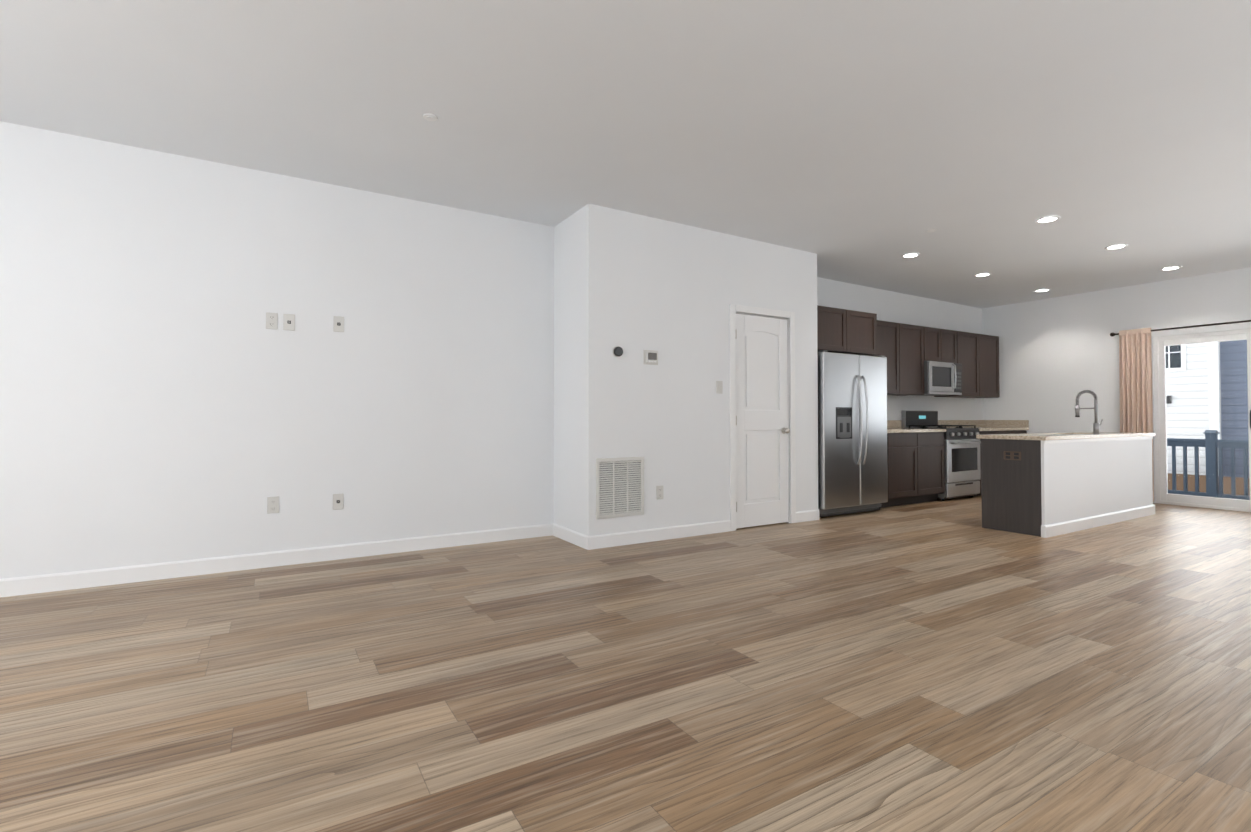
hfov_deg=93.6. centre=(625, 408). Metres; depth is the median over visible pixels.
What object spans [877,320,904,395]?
upper cabinet
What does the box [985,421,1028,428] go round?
backsplash
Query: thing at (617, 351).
thermostat
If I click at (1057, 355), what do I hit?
wall
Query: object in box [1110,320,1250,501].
curtain
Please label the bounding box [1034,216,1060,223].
recessed light
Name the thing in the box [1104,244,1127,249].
recessed light
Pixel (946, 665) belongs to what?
floor
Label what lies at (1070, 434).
island countertop
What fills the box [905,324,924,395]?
upper cabinet
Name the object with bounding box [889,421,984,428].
backsplash
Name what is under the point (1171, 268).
recessed light
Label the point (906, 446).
base cabinet
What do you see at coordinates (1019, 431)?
base cabinet
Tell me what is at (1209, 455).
railing
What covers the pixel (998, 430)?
base cabinet
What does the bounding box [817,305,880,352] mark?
upper cabinet
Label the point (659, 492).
outlet
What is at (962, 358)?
upper cabinet
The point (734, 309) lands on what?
door frame
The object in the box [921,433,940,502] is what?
base cabinet
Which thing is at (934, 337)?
upper cabinet
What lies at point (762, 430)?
pantry door
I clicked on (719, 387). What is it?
light switch
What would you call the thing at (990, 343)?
upper cabinet
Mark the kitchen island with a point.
(1045, 485)
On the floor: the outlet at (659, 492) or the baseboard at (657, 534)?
the baseboard at (657, 534)
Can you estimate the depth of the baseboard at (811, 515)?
5.98 m
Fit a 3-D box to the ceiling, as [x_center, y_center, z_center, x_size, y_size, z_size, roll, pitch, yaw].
[1.559,-1.713,3.246,12.940,0.176,6.090,1,-1,-31]
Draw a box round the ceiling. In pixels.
[0,0,1250,308]
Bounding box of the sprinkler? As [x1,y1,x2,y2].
[423,113,437,120]
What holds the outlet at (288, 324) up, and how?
attached to the wall at (166, 395)
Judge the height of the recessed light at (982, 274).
0.008 m
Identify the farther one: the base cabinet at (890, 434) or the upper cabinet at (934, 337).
the upper cabinet at (934, 337)
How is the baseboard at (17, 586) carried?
attached to the wall at (166, 395)
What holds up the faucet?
on the island countertop at (1070, 434)
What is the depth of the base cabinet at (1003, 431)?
8.20 m
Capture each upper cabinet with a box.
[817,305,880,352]
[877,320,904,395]
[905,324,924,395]
[925,327,944,352]
[925,353,960,396]
[945,329,956,356]
[957,331,984,396]
[961,357,964,396]
[965,334,999,397]
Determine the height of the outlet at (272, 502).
0.117 m
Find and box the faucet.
[1076,390,1102,433]
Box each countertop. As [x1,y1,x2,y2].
[889,425,1004,432]
[976,432,1123,437]
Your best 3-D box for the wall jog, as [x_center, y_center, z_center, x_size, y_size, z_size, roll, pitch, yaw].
[0.676,-0.302,5.710,2.680,2.900,0.680,1,-1,-31]
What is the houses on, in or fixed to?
on the ground
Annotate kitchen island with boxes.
[977,434,1155,537]
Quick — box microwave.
[923,361,961,395]
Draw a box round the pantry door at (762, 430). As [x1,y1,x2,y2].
[736,314,789,528]
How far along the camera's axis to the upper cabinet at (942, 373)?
7.79 m
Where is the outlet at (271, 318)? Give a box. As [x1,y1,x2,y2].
[266,312,277,328]
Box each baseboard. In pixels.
[0,523,551,596]
[552,523,583,547]
[584,520,730,549]
[796,509,818,522]
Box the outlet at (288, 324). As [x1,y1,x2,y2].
[283,314,294,330]
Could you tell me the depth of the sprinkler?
3.39 m
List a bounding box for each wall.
[0,121,982,578]
[982,267,1250,502]
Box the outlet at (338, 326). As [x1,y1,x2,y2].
[333,316,343,331]
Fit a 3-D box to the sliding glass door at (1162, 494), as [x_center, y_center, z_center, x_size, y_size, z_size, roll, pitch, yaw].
[7.048,0.136,6.491,0.126,2.050,1.860,1,-1,-31]
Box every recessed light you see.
[901,253,919,257]
[974,273,991,276]
[1033,289,1049,291]
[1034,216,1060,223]
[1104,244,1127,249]
[1160,266,1181,270]
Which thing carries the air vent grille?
attached to the wall jog
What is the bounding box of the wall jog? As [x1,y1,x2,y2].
[554,204,817,535]
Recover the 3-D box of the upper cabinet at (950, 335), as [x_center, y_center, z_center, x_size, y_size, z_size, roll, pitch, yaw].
[4.273,-0.838,8.089,0.440,0.450,0.336,1,-1,-31]
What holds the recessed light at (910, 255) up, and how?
in the ceiling
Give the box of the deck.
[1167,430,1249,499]
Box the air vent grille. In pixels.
[596,457,643,518]
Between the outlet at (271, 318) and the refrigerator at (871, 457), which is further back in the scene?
the refrigerator at (871, 457)
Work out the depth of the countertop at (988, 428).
7.36 m
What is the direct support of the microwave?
in the upper cabinet at (942, 373)
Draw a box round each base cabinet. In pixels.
[889,433,892,506]
[893,433,920,505]
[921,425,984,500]
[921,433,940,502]
[985,429,1000,434]
[1001,429,1016,433]
[1017,429,1028,433]
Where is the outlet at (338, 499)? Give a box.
[333,494,343,509]
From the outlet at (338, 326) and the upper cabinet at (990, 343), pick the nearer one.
the outlet at (338, 326)
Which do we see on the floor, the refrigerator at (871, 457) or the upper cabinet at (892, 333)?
the refrigerator at (871, 457)
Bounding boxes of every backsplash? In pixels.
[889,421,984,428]
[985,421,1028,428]
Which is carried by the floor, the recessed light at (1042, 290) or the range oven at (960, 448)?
the range oven at (960, 448)
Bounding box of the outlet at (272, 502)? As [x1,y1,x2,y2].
[267,496,278,513]
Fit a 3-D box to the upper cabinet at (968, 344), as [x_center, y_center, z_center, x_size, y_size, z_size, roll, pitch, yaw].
[4.725,-0.608,8.359,0.606,0.900,0.336,1,-1,-31]
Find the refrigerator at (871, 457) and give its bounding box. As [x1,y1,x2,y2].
[817,349,888,517]
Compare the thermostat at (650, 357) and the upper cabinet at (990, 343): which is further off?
the upper cabinet at (990, 343)
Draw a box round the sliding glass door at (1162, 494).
[1153,329,1250,511]
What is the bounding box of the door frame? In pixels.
[729,304,795,530]
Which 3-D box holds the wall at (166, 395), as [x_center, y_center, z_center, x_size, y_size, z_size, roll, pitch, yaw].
[0.015,-0.301,5.778,12.940,2.900,0.120,1,-1,-31]
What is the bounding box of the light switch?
[716,381,722,393]
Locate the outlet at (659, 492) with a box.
[656,485,662,499]
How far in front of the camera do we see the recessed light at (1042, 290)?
7.75 m
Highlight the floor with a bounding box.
[0,495,1250,831]
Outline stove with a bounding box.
[902,410,980,500]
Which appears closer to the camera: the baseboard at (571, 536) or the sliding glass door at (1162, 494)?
the baseboard at (571, 536)
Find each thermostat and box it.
[613,346,622,356]
[643,350,657,364]
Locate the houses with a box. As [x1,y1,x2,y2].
[1166,340,1249,495]
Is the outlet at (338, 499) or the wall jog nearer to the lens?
the outlet at (338, 499)

